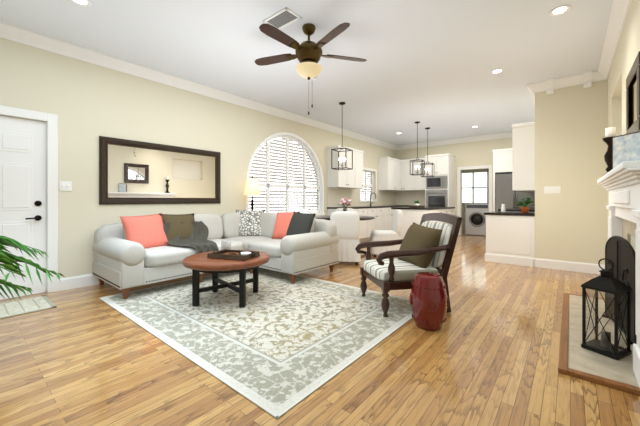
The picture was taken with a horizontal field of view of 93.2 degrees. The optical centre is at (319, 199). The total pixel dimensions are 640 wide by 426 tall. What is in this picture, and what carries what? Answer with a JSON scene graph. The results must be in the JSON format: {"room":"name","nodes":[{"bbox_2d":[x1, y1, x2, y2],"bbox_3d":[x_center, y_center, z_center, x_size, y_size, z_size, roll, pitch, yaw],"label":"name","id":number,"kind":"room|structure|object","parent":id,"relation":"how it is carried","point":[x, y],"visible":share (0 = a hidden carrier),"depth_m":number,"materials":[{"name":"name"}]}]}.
{"room":"living room","nodes":[
{"label":"living room","id":0,"kind":"room"},
{"bbox_2d":[0,38,395,278],"bbox_3d":[-1.394,-0.400,5.955,0.200,3.000,13.000,0,0,40],"label":"wall","id":1,"kind":"structure","parent":0,"point":[88,104],"depth_m":4.11,"materials":[{"name":"beige paint"}]},
{"bbox_2d":[0,116,45,299],"bbox_3d":[-3.537,0.084,3.244,0.103,2.016,0.898,0,0,40],"label":"entry door","id":2,"kind":"structure","parent":1,"relation":"in","point":[23,181],"depth_m":3.45,"materials":[{"name":"white wood"}]},
{"bbox_2d":[0,105,57,292],"bbox_3d":[-3.511,0.037,3.222,0.021,2.125,1.100,0,0,40],"label":"trim","id":3,"kind":"structure","parent":1,"relation":"attached to","point":[51,191],"depth_m":3.59,"materials":[{"name":"white wood"}]},
{"bbox_2d":[59,181,71,190],"bbox_3d":[-3.114,-0.170,3.705,0.016,0.117,0.118,0,0,40],"label":"light switch","id":4,"kind":"object","parent":1,"relation":"attached to","point":[65,185],"visible":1,"depth_m":3.70,"materials":[{"name":"white plastic"}]},
{"bbox_2d":[58,274,106,290],"bbox_3d":[-0.229,1.028,7.194,0.016,0.145,9.205,0,0,40],"label":"baseboard","id":5,"kind":"structure","parent":1,"relation":"attached to","point":[77,281],"depth_m":3.79,"materials":[{"name":"white wood"}]},
{"bbox_2d":[99,136,220,204],"bbox_3d":[-2.320,-0.390,4.645,0.040,0.900,1.780,0,0,40],"label":"wall mirror","id":6,"kind":"object","parent":1,"relation":"attached to","point":[134,172],"visible":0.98,"depth_m":4.50,"materials":[{"name":"brown wood"}]},
{"bbox_2d":[0,21,395,149],"bbox_3d":[-1.276,-1.833,5.858,0.105,0.135,12.600,0,0,40],"label":"crown molding","id":7,"kind":"structure","parent":1,"relation":"attached to","point":[7,31],"depth_m":4.37,"materials":[{"name":"white wood"}]},
{"bbox_2d":[246,132,324,215],"bbox_3d":[-0.785,-0.500,6.782,0.405,2.600,3.050,0,0,40],"label":"arched window","id":8,"kind":"structure","parent":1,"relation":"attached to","point":[284,169],"depth_m":6.72,"materials":[{"name":"white wood"}]},
{"bbox_2d":[327,145,358,188],"bbox_3d":[0.586,-0.840,7.911,0.354,1.040,0.839,0,0,40],"label":"upper cabinet","id":9,"kind":"object","parent":1,"relation":"attached to","point":[349,179],"depth_m":7.69,"materials":[{"name":"white wood"}]},
{"bbox_2d":[359,150,362,188],"bbox_3d":[0.922,-0.840,8.317,0.354,1.040,0.449,0,0,40],"label":"upper cabinet","id":10,"kind":"object","parent":1,"relation":"attached to","point":[360,151],"depth_m":8.29,"materials":[{"name":"white wood"}]},
{"bbox_2d":[359,167,376,201],"bbox_3d":[1.338,-0.440,9.367,0.381,1.520,1.500,0,0,40],"label":"kitchen window","id":11,"kind":"structure","parent":1,"relation":"in","point":[365,191],"depth_m":9.41,"materials":[{"name":"white"}]},
{"bbox_2d":[379,157,394,188],"bbox_3d":[2.189,-0.840,9.849,0.354,1.040,0.529,0,0,40],"label":"upper cabinet","id":12,"kind":"object","parent":1,"relation":"attached to","point":[394,174],"depth_m":9.65,"materials":[{"name":"white wood"}]},
{"bbox_2d":[387,159,402,190],"bbox_3d":[2.477,-0.840,10.145,0.419,1.040,0.529,0,0,40],"label":"upper cabinet","id":13,"kind":"object","parent":1,"relation":"attached to","point":[398,163],"depth_m":10.15,"materials":[{"name":"white wood"}]},
{"bbox_2d":[0,0,612,145],"bbox_3d":[1.531,-1.960,5.028,6.090,0.120,15.500,0,0,40],"label":"ceiling","id":14,"kind":"structure","parent":0,"point":[431,64],"depth_m":3.82,"materials":[{"name":"white paint"}]},
{"bbox_2d":[70,0,90,6],"bbox_3d":[-2.282,-1.893,2.874,0.176,0.009,0.176,0,0,40],"label":"recessed light","id":15,"kind":"object","parent":14,"relation":"in","point":[86,3],"visible":1,"depth_m":2.90,"materials":[{"name":"white"}]},
{"bbox_2d":[263,7,301,29],"bbox_3d":[-0.399,-1.893,3.173,0.360,0.013,0.220,0,0,40],"label":"ceiling vent","id":16,"kind":"object","parent":14,"relation":"in","point":[283,18],"visible":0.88,"depth_m":3.16,"materials":[{"name":"white metal"}]},
{"bbox_2d":[255,22,366,114],"bbox_3d":[-0.155,-1.419,3.275,1.302,0.959,1.250,0,0,40],"label":"ceiling fan","id":17,"kind":"object","parent":14,"relation":"hanging from","point":[308,54],"visible":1,"depth_m":3.22,"materials":[{"name":"brown wood"}]},
{"bbox_2d":[331,102,352,169],"bbox_3d":[0.435,-1.251,5.922,0.314,1.296,0.314,0,0,30],"label":"dining pendant light","id":18,"kind":"object","parent":14,"relation":"hanging from","point":[344,162],"visible":1,"depth_m":5.92,"materials":[{"name":"brown metal"}]},
{"bbox_2d":[410,121,424,174],"bbox_3d":[2.372,-1.256,7.369,0.294,1.286,0.294,0,0,30],"label":"pendant light","id":19,"kind":"object","parent":14,"relation":"hanging from","point":[417,160],"visible":1,"depth_m":7.36,"materials":[{"name":"brown metal"}]},
{"bbox_2d":[421,127,433,176],"bbox_3d":[2.839,-1.256,7.982,0.294,1.286,0.294,0,0,30],"label":"pendant light","id":20,"kind":"object","parent":14,"relation":"hanging from","point":[426,163],"visible":0.98,"depth_m":7.98,"materials":[{"name":"brown metal"}]},
{"bbox_2d":[490,69,503,73],"bbox_3d":[2.611,-1.893,4.459,0.176,0.009,0.176,0,0,40],"label":"recessed light","id":21,"kind":"object","parent":14,"relation":"in","point":[496,71],"visible":0.92,"depth_m":4.46,"materials":[{"name":"white"}]},
{"bbox_2d":[549,5,570,15],"bbox_3d":[2.399,-1.893,3.025,0.176,0.009,0.176,0,0,40],"label":"recessed light","id":22,"kind":"object","parent":14,"relation":"in","point":[559,10],"visible":1,"depth_m":3.02,"materials":[{"name":"white"}]},
{"bbox_2d":[0,229,639,425],"bbox_3d":[1.531,1.160,5.028,6.090,0.120,15.500,0,0,40],"label":"floor","id":23,"kind":"structure","parent":0,"point":[487,354],"depth_m":1.93,"materials":[{"name":"brown wood"}]},
{"bbox_2d":[0,295,56,318],"bbox_3d":[-3.212,1.095,2.942,0.600,0.009,0.900,0,0,40],"label":"door mat","id":24,"kind":"object","parent":23,"relation":"on","point":[24,306],"visible":0.98,"depth_m":3.10,"materials":[{"name":"beige fabric"}]},
{"bbox_2d":[0,236,63,300],"bbox_3d":[-2.601,0.659,1.857,1.456,0.882,1.425,0,0,20],"label":"palm plant","id":25,"kind":"object","parent":23,"relation":"on","point":[7,259],"visible":1,"depth_m":2.17,"materials":[{"name":"green plant"}]},
{"bbox_2d":[244,176,260,209],"bbox_3d":[-1.267,0.323,5.662,0.320,1.555,0.320,0,0,40],"label":"floor lamp","id":26,"kind":"object","parent":23,"relation":"on","point":[252,187],"visible":0.69,"depth_m":5.56,"materials":[{"name":"beige fabric"}]},
{"bbox_2d":[99,267,412,418],"bbox_3d":[-0.644,1.096,3.284,2.920,0.008,2.180,0,0,40],"label":"rug","id":27,"kind":"object","parent":23,"relation":"on","point":[279,345],"visible":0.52,"depth_m":2.60,"materials":[{"name":"beige carpet"}]},
{"bbox_2d":[92,208,338,298],"bbox_3d":[-1.315,0.613,4.258,2.035,0.955,2.646,0,0,40],"label":"sofa","id":28,"kind":"object","parent":27,"relation":"on","point":[131,251],"visible":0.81,"depth_m":4.02,"materials":[{"name":"fabric"}]},
{"bbox_2d":[182,250,269,307],"bbox_3d":[-1.020,0.856,3.348,0.916,0.470,0.916,0,0,4],"label":"coffee table","id":29,"kind":"object","parent":27,"relation":"on","point":[198,263],"visible":0.9,"depth_m":3.09,"materials":[{"name":"brown wood"}]},
{"bbox_2d":[221,240,230,249],"bbox_3d":[-1.123,0.552,3.616,0.110,0.135,0.110,0,0,40],"label":"candle jar","id":30,"kind":"object","parent":29,"relation":"on","point":[225,244],"visible":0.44,"depth_m":3.57,"materials":[{"name":"white glass"}]},
{"bbox_2d":[207,249,259,260],"bbox_3d":[-0.936,0.590,3.292,0.494,0.060,0.309,0,0,20],"label":"tray","id":31,"kind":"object","parent":29,"relation":"on","point":[239,255],"visible":1,"depth_m":3.22,"materials":[{"name":"brown wood"}]},
{"bbox_2d":[355,213,461,316],"bbox_3d":[0.900,0.616,3.199,0.897,0.950,0.698,0,0,-11],"label":"armchair","id":32,"kind":"object","parent":27,"relation":"on","point":[428,244],"visible":0.94,"depth_m":2.98,"materials":[{"name":"brown wood"}]},
{"bbox_2d":[335,208,354,211],"bbox_3d":[0.564,0.645,6.823,0.543,0.910,0.600,0,0,5],"label":"dining chair","id":33,"kind":"object","parent":23,"relation":"on","point":[341,209],"visible":0.02,"depth_m":7.03,"materials":[{"name":"white fabric"}]},
{"bbox_2d":[315,216,374,253],"bbox_3d":[0.503,0.719,6.099,1.200,0.762,1.200,0,0,40],"label":"dining table","id":34,"kind":"object","parent":23,"relation":"on","point":[361,218],"visible":0.19,"depth_m":5.87,"materials":[{"name":"brown wood"}]},
{"bbox_2d":[338,198,351,210],"bbox_3d":[0.532,0.149,6.106,0.274,0.376,0.278,0,0,40],"label":"flowers","id":35,"kind":"object","parent":34,"relation":"on","point":[343,201],"visible":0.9,"depth_m":6.06,"materials":[{"name":"pink plant"}]},
{"bbox_2d":[330,211,360,264],"bbox_3d":[0.442,0.645,5.375,0.543,0.910,0.600,0,0,5],"label":"dining chair","id":36,"kind":"object","parent":23,"relation":"on","point":[347,223],"visible":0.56,"depth_m":5.10,"materials":[{"name":"white fabric"}]},
{"bbox_2d":[327,207,370,241],"bbox_3d":[0.745,0.660,7.891,0.624,0.880,1.010,0,0,40],"label":"base cabinet","id":37,"kind":"object","parent":23,"relation":"on","point":[365,225],"depth_m":7.90,"materials":[{"name":"white wood"}]},
{"bbox_2d":[371,207,386,231],"bbox_3d":[1.333,0.660,8.601,0.624,0.880,1.070,0,0,40],"label":"base cabinet","id":38,"kind":"object","parent":23,"relation":"on","point":[381,211],"depth_m":8.54,"materials":[{"name":"white wood"}]},
{"bbox_2d":[370,209,402,256],"bbox_3d":[1.307,0.645,6.032,0.600,0.910,0.543,0,0,5],"label":"dining chair","id":39,"kind":"object","parent":23,"relation":"on","point":[386,235],"visible":0.77,"depth_m":5.79,"materials":[{"name":"white fabric"}]},
{"bbox_2d":[387,207,392,229],"bbox_3d":[1.939,0.660,9.335,0.624,0.880,1.069,0,0,40],"label":"base cabinet","id":40,"kind":"object","parent":23,"relation":"on","point":[389,211],"depth_m":9.01,"materials":[{"name":"white wood"}]},
{"bbox_2d":[393,207,454,238],"bbox_3d":[2.660,0.660,7.635,0.926,0.880,1.742,0,0,40],"label":"kitchen island","id":41,"kind":"object","parent":23,"relation":"on","point":[411,215],"depth_m":7.02,"materials":[{"name":"white wood"}]},
{"bbox_2d":[391,206,450,209],"bbox_3d":[2.647,0.200,7.655,0.960,0.040,1.810,0,0,40],"label":"island countertop","id":42,"kind":"structure","parent":41,"relation":"on","point":[426,207],"depth_m":7.20,"materials":[{"name":"black stone"}]},
{"bbox_2d":[409,201,424,207],"bbox_3d":[2.330,0.095,7.287,0.300,0.167,0.220,0,0,40],"label":"decor","id":43,"kind":"object","parent":42,"relation":"on","point":[416,204],"visible":1,"depth_m":7.24,"materials":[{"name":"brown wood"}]},
{"bbox_2d":[409,272,448,330],"bbox_3d":[0.944,0.874,2.632,0.315,0.452,0.315,0,0,40],"label":"garden stool","id":44,"kind":"object","parent":23,"relation":"on","point":[429,300],"visible":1,"depth_m":2.52,"materials":[{"name":"red ceramic"}]},
{"bbox_2d":[425,153,454,214],"bbox_3d":[3.732,-0.140,9.422,0.720,2.480,0.719,0,0,40],"label":"tall cabinet","id":45,"kind":"object","parent":23,"relation":"on","point":[440,188],"visible":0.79,"depth_m":9.17,"materials":[{"name":"white wood"}]},
{"bbox_2d":[465,204,488,235],"bbox_3d":[5.048,0.610,9.584,0.680,0.980,0.695,0,0,40],"label":"washer","id":46,"kind":"object","parent":23,"relation":"on","point":[475,220],"visible":0.85,"depth_m":9.35,"materials":[{"name":"grey metal"}]},
{"bbox_2d":[492,148,511,211],"bbox_3d":[5.290,-0.130,8.143,1.030,2.460,0.704,0,0,40],"label":"surround","id":47,"kind":"object","parent":23,"relation":"on","point":[502,161],"visible":0.31,"depth_m":8.12,"materials":[{"name":"white wood"}]},
{"bbox_2d":[485,215,534,266],"bbox_3d":[3.478,0.682,5.477,0.717,0.835,0.705,0,0,40],"label":"base cabinet","id":48,"kind":"object","parent":23,"relation":"on","point":[510,235],"depth_m":5.19,"materials":[{"name":"white wood"}]},
{"bbox_2d":[484,211,534,214],"bbox_3d":[3.440,0.245,5.454,0.747,0.040,0.650,0,0,40],"label":"countertop","id":49,"kind":"structure","parent":48,"relation":"on","point":[506,212],"depth_m":5.36,"materials":[{"name":"black stone"}]},
{"bbox_2d":[501,204,505,212],"bbox_3d":[3.299,0.149,5.447,0.076,0.150,0.076,0,0,40],"label":"canister","id":50,"kind":"object","parent":49,"relation":"on","point":[503,210],"visible":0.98,"depth_m":5.42,"materials":[{"name":"white ceramic"}]},
{"bbox_2d":[515,198,534,212],"bbox_3d":[3.513,0.092,5.173,0.289,0.263,0.260,0,0,40],"label":"potted plant","id":51,"kind":"object","parent":49,"relation":"on","point":[524,209],"visible":1,"depth_m":5.17,"materials":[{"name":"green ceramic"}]},
{"bbox_2d":[496,174,534,211],"bbox_3d":[5.275,0.205,8.095,0.910,1.790,0.741,0,0,40],"label":"fridge","id":52,"kind":"object","parent":23,"relation":"on","point":[507,196],"visible":0.21,"depth_m":7.96,"materials":[{"name":"grey metal"}]},
{"bbox_2d":[558,293,639,395],"bbox_3d":[2.353,1.085,2.563,0.478,0.030,2.050,0,0,40],"label":"hearth slab","id":53,"kind":"object","parent":23,"relation":"on","point":[576,360],"visible":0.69,"depth_m":2.01,"materials":[{"name":"stone"}]},
{"bbox_2d":[581,258,631,359],"bbox_3d":[2.031,0.742,2.149,0.204,0.655,0.204,0,0,-25],"label":"lantern","id":54,"kind":"object","parent":53,"relation":"on","point":[606,313],"visible":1,"depth_m":2.10,"materials":[{"name":"black metal"}]},
{"bbox_2d":[597,160,639,387],"bbox_3d":[2.461,0.424,2.468,0.190,1.289,2.150,0,0,40],"label":"fireplace","id":55,"kind":"object","parent":53,"relation":"on","point":[620,182],"visible":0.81,"depth_m":2.06,"materials":[{"name":"stone"}]},
{"bbox_2d":[602,127,615,175],"bbox_3d":[2.987,-0.481,3.109,0.144,0.520,0.144,0,0,40],"label":"candlestick","id":56,"kind":"object","parent":55,"relation":"on","point":[610,133],"visible":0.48,"depth_m":3.09,"materials":[{"name":"brown metal"}]},
{"bbox_2d":[613,131,639,167],"bbox_3d":[2.224,-0.345,2.154,0.092,0.253,0.210,0,0,0],"label":"painting","id":57,"kind":"object","parent":55,"relation":"on","point":[626,147],"visible":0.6,"depth_m":2.15,"materials":[{"name":"fabric"}]},
{"bbox_2d":[605,236,636,344],"bbox_3d":[2.480,0.684,2.508,0.169,0.770,1.038,0,0,40],"label":"fire screen","id":58,"kind":"object","parent":53,"relation":"on","point":[620,252],"visible":0.46,"depth_m":2.39,"materials":[{"name":"black metal"}]},
{"bbox_2d":[396,137,511,234],"bbox_3d":[4.469,-0.400,9.379,4.470,3.000,0.150,0,0,40],"label":"wall","id":59,"kind":"structure","parent":0,"point":[475,153],"depth_m":9.30,"materials":[{"name":"beige paint"}]},
{"bbox_2d":[403,158,418,190],"bbox_3d":[2.921,-0.840,10.302,0.904,1.040,0.397,0,0,40],"label":"upper cabinet","id":60,"kind":"object","parent":59,"relation":"attached to","point":[410,182],"depth_m":10.05,"materials":[{"name":"white wood"}]},
{"bbox_2d":[419,158,424,188],"bbox_3d":[3.375,-0.840,9.949,0.482,1.040,0.362,0,0,40],"label":"upper cabinet","id":61,"kind":"object","parent":59,"relation":"attached to","point":[421,179],"depth_m":9.79,"materials":[{"name":"white wood"}]},
{"bbox_2d":[396,132,511,149],"bbox_3d":[4.376,-1.833,9.290,4.200,0.135,0.105,0,0,40],"label":"crown molding","id":62,"kind":"structure","parent":59,"relation":"attached to","point":[508,134],"depth_m":9.33,"materials":[{"name":"white wood"}]},
{"bbox_2d":[457,165,492,234],"bbox_3d":[4.650,0.037,9.118,0.970,2.125,0.021,0,0,40],"label":"trim","id":63,"kind":"structure","parent":59,"relation":"attached to","point":[490,167],"depth_m":9.19,"materials":[{"name":"white wood"}]},
{"bbox_2d":[526,84,534,106],"bbox_3d":[4.672,-1.833,6.436,0.105,0.135,3.885,0,0,40],"label":"crown molding","id":64,"kind":"structure","parent":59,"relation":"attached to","point":[529,86],"depth_m":5.08,"materials":[{"name":"white wood"}]},
{"bbox_2d":[462,169,488,228],"bbox_3d":[6.075,-0.400,10.873,2.700,3.000,0.100,0,0,40],"label":"wall","id":65,"kind":"structure","parent":0,"point":[463,216],"depth_m":11.34,"materials":[{"name":"beige paint"}]},
{"bbox_2d":[462,171,488,203],"bbox_3d":[5.646,-0.450,11.139,1.000,1.200,0.028,0,0,40],"label":"laundry window","id":66,"kind":"structure","parent":65,"relation":"in","point":[475,187],"depth_m":11.10,"materials":[{"name":"white glass"}]},
{"bbox_2d":[500,207,534,210],"bbox_3d":[4.470,0.200,6.607,0.630,0.040,2.420,0,0,40],"label":"countertop","id":67,"kind":"structure","parent":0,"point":[513,208],"depth_m":5.79,"materials":[{"name":"black stone"}]},
{"bbox_2d":[535,80,606,264],"bbox_3d":[5.120,-0.400,6.212,0.870,3.000,3.900,0,0,40],"label":"wall","id":68,"kind":"structure","parent":0,"point":[570,152],"depth_m":4.69,"materials":[{"name":"beige paint"}]},
{"bbox_2d":[512,122,534,192],"bbox_3d":[4.463,-0.765,6.399,0.376,1.190,2.750,0,0,40],"label":"wall cabinet","id":69,"kind":"object","parent":68,"relation":"attached to","point":[523,157],"visible":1,"depth_m":5.35,"materials":[{"name":"white wood"}]},
{"bbox_2d":[544,186,560,193],"bbox_3d":[3.713,-0.160,4.833,0.203,0.116,0.016,0,0,40],"label":"light switch","id":70,"kind":"object","parent":68,"relation":"attached to","point":[552,189],"visible":1,"depth_m":4.83,"materials":[{"name":"white plastic"}]},
{"bbox_2d":[532,70,599,99],"bbox_3d":[3.792,-1.800,4.702,0.750,0.200,0.120,0,0,40],"label":"crown molding","id":71,"kind":"structure","parent":68,"relation":"attached to","point":[586,78],"depth_m":4.70,"materials":[{"name":"white wood"}]},
{"bbox_2d":[535,258,604,273],"bbox_3d":[3.860,1.028,4.713,0.840,0.145,0.016,0,0,40],"label":"baseboard","id":72,"kind":"structure","parent":68,"relation":"attached to","point":[542,263],"depth_m":4.70,"materials":[{"name":"white wood"}]},
{"bbox_2d":[607,0,639,249],"bbox_3d":[1.597,-0.400,0.918,0.450,3.000,9.050,0,0,40],"label":"wall","id":73,"kind":"structure","parent":0,"point":[627,50],"depth_m":3.16,"materials":[{"name":"beige paint"}]},
{"bbox_2d":[596,0,631,80],"bbox_3d":[1.398,-1.833,1.114,0.105,0.135,8.700,0,0,40],"label":"crown molding","id":74,"kind":"structure","parent":73,"relation":"attached to","point":[617,18],"depth_m":3.34,"materials":[{"name":"white wood"}]},
{"bbox_2d":[626,51,639,133],"bbox_3d":[2.506,-0.785,2.405,0.040,0.570,0.660,0,0,40],"label":"mirror","id":75,"kind":"object","parent":73,"relation":"attached to","point":[633,101],"visible":0.94,"depth_m":2.42,"materials":[{"name":"brown wood"}]}
]}

